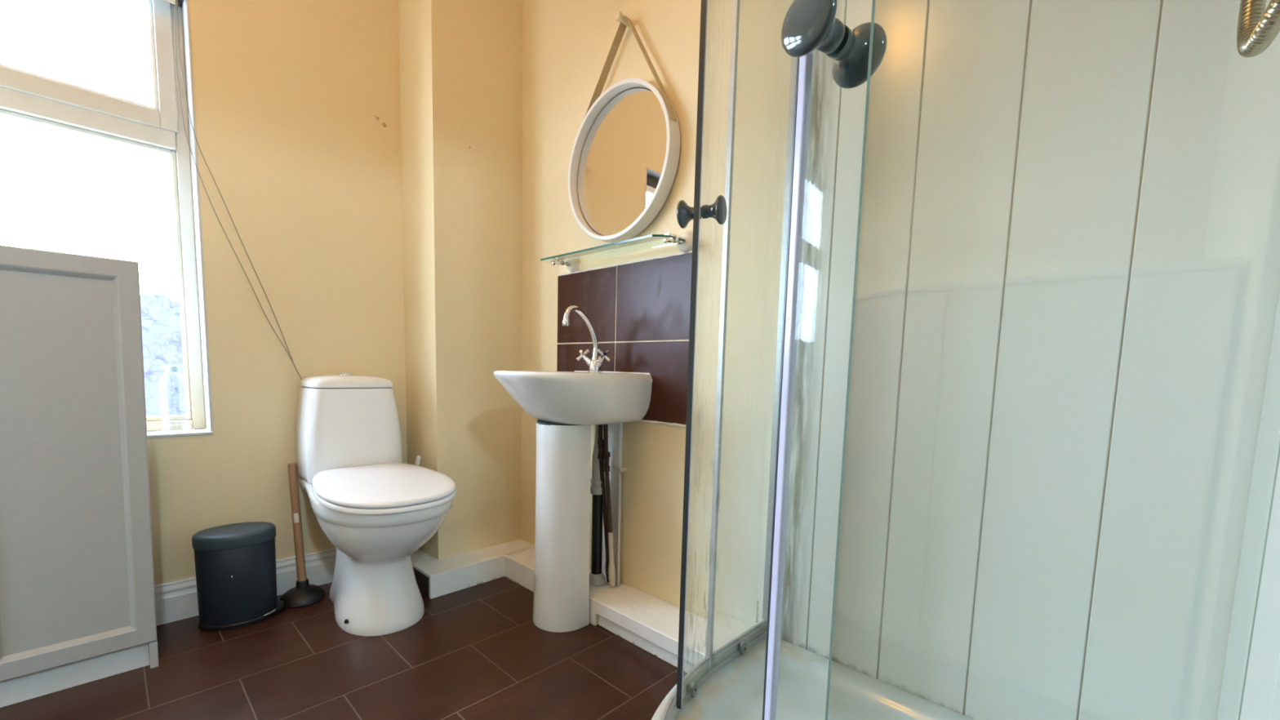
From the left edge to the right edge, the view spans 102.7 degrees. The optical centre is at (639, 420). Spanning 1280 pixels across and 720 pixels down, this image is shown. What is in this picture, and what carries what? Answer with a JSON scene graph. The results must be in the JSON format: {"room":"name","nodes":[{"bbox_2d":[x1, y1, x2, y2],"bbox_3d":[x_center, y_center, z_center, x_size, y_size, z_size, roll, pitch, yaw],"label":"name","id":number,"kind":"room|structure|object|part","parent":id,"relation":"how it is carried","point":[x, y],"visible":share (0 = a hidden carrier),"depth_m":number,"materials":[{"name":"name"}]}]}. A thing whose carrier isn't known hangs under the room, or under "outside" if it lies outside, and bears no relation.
{"room":"bathroom","nodes":[
{"label":"bathroom","id":0,"kind":"room"},
{"bbox_2d":[146,0,407,584],"bbox_3d":[-1.841,-0.563,1.235,0.280,2.400,3.587,7,8,43],"label":"wall","id":1,"kind":"structure","parent":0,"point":[297,102],"depth_m":1.71,"materials":[{"name":"beige paint"}]},
{"bbox_2d":[0,0,213,437],"bbox_3d":[-2.073,-0.597,0.893,0.161,1.378,1.979,7,8,43],"label":"window","id":2,"kind":"structure","parent":1,"relation":"attached to","point":[25,96],"depth_m":1.54,"materials":[{"name":"white paint"}]},
{"bbox_3d":[-1.635,-1.079,1.334,0.042,0.426,0.622,7,8,43],"label":"sash","id":3,"kind":"part","parent":2,"relation":"part of","materials":[{"name":"white paint"}]},
{"bbox_2d":[158,365,191,432],"bbox_3d":[-1.436,-0.067,1.581,0.070,0.204,0.070,7,8,43],"label":"plastic bottle","id":4,"kind":"object","parent":2,"relation":"on","point":[167,368],"visible":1,"depth_m":1.56,"materials":[{"name":"white"}]},
{"bbox_2d":[164,0,302,379],"bbox_3d":[-1.955,-0.672,0.955,0.103,1.204,2.224,7,8,43],"label":"pull cord","id":5,"kind":"object","parent":1,"relation":"attached to","point":[178,2],"visible":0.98,"depth_m":1.53,"materials":[{"name":"dark grey fabric"},{"name":"grey cord"}]},
{"bbox_2d":[154,547,336,625],"bbox_3d":[-1.941,0.596,1.063,0.016,0.123,2.878,7,8,43],"label":"baseboard","id":6,"kind":"structure","parent":1,"relation":"attached to","point":[176,600],"depth_m":1.62,"materials":[{"name":"white paint"}]},
{"bbox_2d":[0,576,687,719],"bbox_3d":[-0.055,0.900,-0.376,4.806,0.100,3.587,7,8,43],"label":"floor","id":7,"kind":"structure","parent":0,"point":[478,651],"depth_m":1.34,"materials":[{"name":"brown tile"}]},
{"bbox_2d":[0,244,158,707],"bbox_3d":[-1.559,0.131,1.183,0.284,1.044,0.618,7,8,43],"label":"base cabinet","id":8,"kind":"object","parent":7,"relation":"on","point":[77,593],"visible":1,"depth_m":1.21,"materials":[{"name":"white wood"}]},
{"bbox_2d":[191,521,284,631],"bbox_3d":[-1.247,0.476,1.597,0.213,0.292,0.160,0,6,-18],"label":"pedal bin","id":9,"kind":"object","parent":7,"relation":"on","point":[235,563],"visible":1,"depth_m":1.54,"materials":[{"name":"black metal"}]},
{"bbox_3d":[-1.250,0.352,1.582,0.157,0.042,0.203,7,8,43],"label":"lid","id":10,"kind":"part","parent":9,"relation":"part of","materials":[{"name":"grey plastic"}]},
{"bbox_2d":[280,462,325,608],"bbox_3d":[-1.143,0.380,1.723,0.132,0.464,0.132,1,6,-1],"label":"plunger","id":11,"kind":"object","parent":7,"relation":"on","point":[304,594],"visible":0.96,"depth_m":1.73,"materials":[{"name":"beige wood"}]},
{"bbox_3d":[-1.168,0.348,1.745,0.094,0.406,0.026,7,8,43],"label":"handle","id":12,"kind":"part","parent":11,"relation":"part of","materials":[{"name":"brown wood"}]},
{"bbox_2d":[280,578,325,608],"bbox_3d":[-1.148,0.576,1.742,0.132,0.070,0.132,7,8,43],"label":"cup","id":13,"kind":"object","parent":11,"relation":"on","point":[304,594],"depth_m":1.71,"materials":[{"name":"black rubber"}]},
{"bbox_2d":[295,373,456,635],"bbox_3d":[-0.861,0.238,1.670,0.640,0.772,0.384,7,8,43],"label":"toilet","id":14,"kind":"object","parent":7,"relation":"on","point":[376,508],"visible":1,"depth_m":1.58,"materials":[{"name":"white ceramic"}]},
{"bbox_3d":[-1.022,-0.140,1.800,0.163,0.042,0.264,7,8,43],"label":"cistern lid","id":15,"kind":"part","parent":14,"relation":"part of","materials":[{"name":"white ceramic"}]},
{"bbox_3d":[-0.797,0.212,1.604,0.460,0.043,0.381,7,8,43],"label":"seat","id":16,"kind":"part","parent":14,"relation":"part of","materials":[{"name":"white plastic"}]},
{"bbox_3d":[-0.796,0.195,1.602,0.460,0.047,0.381,7,8,43],"label":"seat lid","id":17,"kind":"part","parent":14,"relation":"part of","materials":[{"name":"white plastic"}]},
{"bbox_2d":[493,369,652,632],"bbox_3d":[-0.252,0.243,1.621,0.398,0.803,0.408,7,8,43],"label":"basin","id":18,"kind":"object","parent":7,"relation":"on","point":[566,405],"visible":0.99,"depth_m":1.55,"materials":[{"name":"white ceramic"}]},
{"bbox_2d":[562,305,610,372],"bbox_3d":[-0.178,-0.254,1.604,0.138,0.203,0.156,7,8,43],"label":"mixer tap","id":19,"kind":"object","parent":18,"relation":"on","point":[595,363],"visible":1,"depth_m":1.62,"materials":[{"name":"silver metal"}]},
{"bbox_3d":[-0.182,-0.278,1.599,0.020,0.156,0.140,7,8,43],"label":"spout","id":20,"kind":"part","parent":19,"relation":"part of","materials":[{"name":"silver metal"}]},
{"bbox_3d":[-0.183,-0.213,1.673,0.045,0.045,0.044,7,8,43],"label":"handle","id":21,"kind":"part","parent":19,"relation":"part of","materials":[{"name":"silver metal"}]},
{"bbox_3d":[-0.114,-0.205,1.611,0.042,0.045,0.047,0,6,-18],"label":"handle","id":22,"kind":"part","parent":19,"relation":"part of","materials":[{"name":"silver metal"}]},
{"bbox_2d":[651,636,974,719],"bbox_3d":[0.327,0.677,0.820,0.816,0.128,0.791,7,8,43],"label":"shower tray","id":23,"kind":"object","parent":7,"relation":"on","point":[735,691],"visible":0.7,"depth_m":1.13,"materials":[{"name":"white ceramic"}]},
{"bbox_2d":[660,0,875,719],"bbox_3d":[0.214,-0.286,0.718,0.341,1.802,1.102,1,6,-2],"label":"shower frame","id":24,"kind":"object","parent":23,"relation":"on","point":[670,712],"visible":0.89,"depth_m":1.12,"materials":[{"name":"metal"}]},
{"bbox_3d":[0.191,0.591,0.806,0.341,0.038,1.093,1,6,-2],"label":"rail","id":25,"kind":"part","parent":24,"relation":"part of","materials":[{"name":"metal"}]},
{"bbox_2d":[675,0,766,709],"bbox_3d":[0.231,-0.302,1.079,0.093,1.751,0.415,7,8,43],"label":"shower door","id":26,"kind":"structure","parent":24,"relation":"attached to","point":[717,211],"depth_m":0.94,"materials":[{"name":"clear glass"}]},
{"bbox_3d":[0.090,-0.387,0.954,0.047,0.050,0.048,7,8,43],"label":"knob","id":27,"kind":"part","parent":26,"relation":"part of","materials":[{"name":"grey"}]},
{"bbox_3d":[0.139,-0.384,0.939,0.047,0.050,0.048,7,8,43],"label":"knob","id":28,"kind":"part","parent":26,"relation":"part of","materials":[{"name":"grey"}]},
{"bbox_3d":[0.221,-0.307,1.095,0.025,1.733,0.405,6,7,39],"label":"glass","id":29,"kind":"part","parent":26,"relation":"part of","materials":[{"name":"white"}]},
{"bbox_3d":[0.285,-0.239,0.291,0.304,1.727,0.007,7,8,43],"label":"fixed panel","id":30,"kind":"part","parent":24,"relation":"part of","materials":[{"name":"clear glass"}]},
{"bbox_2d":[762,0,1279,719],"bbox_3d":[0.246,-0.230,0.360,0.302,1.751,0.090,7,8,43],"label":"shower door","id":31,"kind":"structure","parent":24,"relation":"attached to","point":[808,25],"depth_m":0.46,"materials":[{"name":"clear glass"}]},
{"bbox_3d":[0.144,-0.321,0.420,0.050,0.050,0.044,7,8,43],"label":"knob","id":32,"kind":"part","parent":31,"relation":"part of","materials":[{"name":"grey"}]},
{"bbox_3d":[0.184,-0.323,0.445,0.050,0.050,0.044,7,8,43],"label":"knob","id":33,"kind":"part","parent":31,"relation":"part of","materials":[{"name":"grey"}]},
{"bbox_3d":[0.245,-0.233,0.354,0.013,1.733,0.294,-4,8,-44],"label":"glass","id":34,"kind":"part","parent":31,"relation":"part of","materials":[{"name":"white"}]},
{"bbox_2d":[398,0,522,559],"bbox_3d":[-0.698,-0.612,2.034,0.282,2.400,0.369,7,8,43],"label":"wall pillar","id":35,"kind":"structure","parent":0,"point":[460,61],"depth_m":1.92,"materials":[{"name":"beige paint"}]},
{"bbox_2d":[520,0,793,634],"bbox_3d":[1.015,-0.443,0.779,4.886,2.400,0.200,7,8,43],"label":"wall","id":36,"kind":"structure","parent":0,"point":[566,44],"depth_m":1.48,"materials":[{"name":"beige paint"}]},
{"bbox_2d":[410,538,534,599],"bbox_3d":[-0.711,0.548,2.063,0.386,0.084,0.448,7,8,43],"label":"pipe boxing","id":37,"kind":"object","parent":36,"relation":"attached to","point":[434,577],"depth_m":1.89,"materials":[{"name":"white paint"}]},
{"bbox_2d":[412,455,421,553],"bbox_3d":[-0.899,0.320,1.977,0.081,0.378,0.080,4,6,24],"label":"toilet brush","id":38,"kind":"object","parent":37,"relation":"on","point":[417,462],"visible":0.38,"depth_m":1.97,"materials":[{"name":"white plastic"}]},
{"bbox_3d":[-0.879,0.310,1.987,0.060,0.358,0.023,0,6,-15],"label":"handle","id":39,"kind":"part","parent":38,"relation":"part of","materials":[{"name":"white plastic"}]},
{"bbox_2d":[504,546,628,625],"bbox_3d":[-0.283,0.580,1.857,0.540,0.084,0.155,7,8,43],"label":"trim","id":40,"kind":"structure","parent":36,"relation":"attached to","point":[519,566],"depth_m":1.88,"materials":[{"name":"white paint"}]},
{"bbox_2d":[589,424,605,585],"bbox_3d":[-0.142,0.270,1.721,0.062,0.565,0.062,7,8,43],"label":"pipe","id":41,"kind":"object","parent":40,"relation":"on","point":[597,577],"visible":0.77,"depth_m":1.71,"materials":[{"name":"black plastic"}]},
{"bbox_2d":[597,424,608,582],"bbox_3d":[-0.114,0.269,1.708,0.061,0.559,0.029,-1,6,-23],"label":"supply pipe","id":42,"kind":"object","parent":40,"relation":"on","point":[600,442],"visible":0.8,"depth_m":1.70,"materials":[{"name":"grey metal"}]},
{"bbox_2d":[602,423,615,586],"bbox_3d":[-0.101,0.267,1.683,0.054,0.569,0.028,3,6,11],"label":"supply pipe","id":43,"kind":"object","parent":40,"relation":"on","point":[606,455],"visible":0.95,"depth_m":1.68,"materials":[{"name":"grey metal"}]},
{"bbox_2d":[602,422,626,585],"bbox_3d":[-0.092,0.275,1.738,0.096,0.555,0.030,7,8,43],"label":"pipe trunking","id":44,"kind":"object","parent":36,"relation":"attached to","point":[615,430],"visible":0.76,"depth_m":1.72,"materials":[{"name":"white plastic"}]},
{"bbox_2d":[540,231,693,272],"bbox_3d":[-0.091,-0.533,1.610,0.578,0.065,0.127,7,8,43],"label":"glass shelf","id":45,"kind":"object","parent":36,"relation":"attached to","point":[684,242],"visible":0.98,"depth_m":1.48,"materials":[{"name":"clear"}]},
{"bbox_3d":[-0.106,-0.532,1.609,0.557,0.006,0.105,7,8,43],"label":"glass","id":46,"kind":"part","parent":45,"relation":"part of","materials":[{"name":"white"}]},
{"bbox_2d":[568,15,679,242],"bbox_3d":[-0.064,-0.906,1.612,0.470,0.659,0.045,7,7,44],"label":"round mirror","id":47,"kind":"object","parent":36,"relation":"attached to","point":[624,156],"visible":0.98,"depth_m":1.61,"materials":[{"name":"grey mirror"}]},
{"bbox_2d":[577,88,666,235],"bbox_3d":[-0.061,-0.813,1.627,0.437,0.437,0.003,7,7,44],"label":"mirror glass","id":48,"kind":"object","parent":47,"relation":"attached to","point":[623,155],"depth_m":1.62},
{"bbox_2d":[556,250,692,427],"bbox_3d":[-0.078,-0.261,1.700,0.636,0.515,0.012,7,8,43],"label":"tile backsplash","id":49,"kind":"structure","parent":36,"relation":"attached to","point":[638,311],"depth_m":1.61,"materials":[{"name":"brown tile"}]},
{"bbox_2d":[614,11,634,29],"bbox_3d":[-0.047,-1.220,1.561,0.025,0.025,0.064,7,8,43],"label":"peg","id":50,"kind":"object","parent":36,"relation":"attached to","point":[619,16],"visible":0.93,"depth_m":1.54,"materials":[{"name":"beige"}]},
{"bbox_2d":[594,586,740,672],"bbox_3d":[0.087,0.623,1.502,0.488,0.088,0.159,7,8,43],"label":"pipe boxing","id":51,"kind":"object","parent":36,"relation":"attached to","point":[651,623],"depth_m":1.49,"materials":[{"name":"white paint"}]},
{"bbox_2d":[780,0,1279,719],"bbox_3d":[0.664,-0.521,0.966,0.762,2.300,0.012,7,8,43],"label":"boards","id":52,"kind":"object","parent":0,"point":[1068,285],"visible":0.84,"depth_m":0.93,"materials":[{"name":"white plastic"}]},
{"bbox_2d":[1216,288,1279,719],"bbox_3d":[0.656,-0.466,0.416,0.012,2.300,0.797,7,8,43],"label":"boards","id":53,"kind":"object","parent":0,"point":[1261,696],"depth_m":0.68,"materials":[{"name":"white plastic"}]},
{"bbox_3d":[0.567,-0.477,0.378,0.064,0.060,0.260,7,8,43],"label":"shower mixer","id":54,"kind":"object","parent":53,"relation":"attached to","visible":0},
{"bbox_2d":[1236,0,1279,57],"bbox_3d":[0.564,-0.587,0.418,0.036,0.505,0.172,5,6,29],"label":"shower hose","id":55,"kind":"object","parent":54,"relation":"attached to","point":[1257,28],"visible":1,"depth_m":0.47,"materials":[{"name":"silver metal"}]},
{"label":"outside","id":56,"kind":"structure","parent":0,"visible":0},
{"bbox_3d":[-4.913,1.311,4.827,8.680,0.200,18.000,7,8,43],"label":"ground","id":57,"kind":"structure","parent":56,"visible":0},
{"bbox_2d":[140,293,186,416],"bbox_3d":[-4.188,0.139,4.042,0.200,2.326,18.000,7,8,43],"label":"tree","id":58,"kind":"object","parent":57,"relation":"on","point":[162,340],"depth_m":4.15,"materials":[{"name":"white plant"}]}
]}

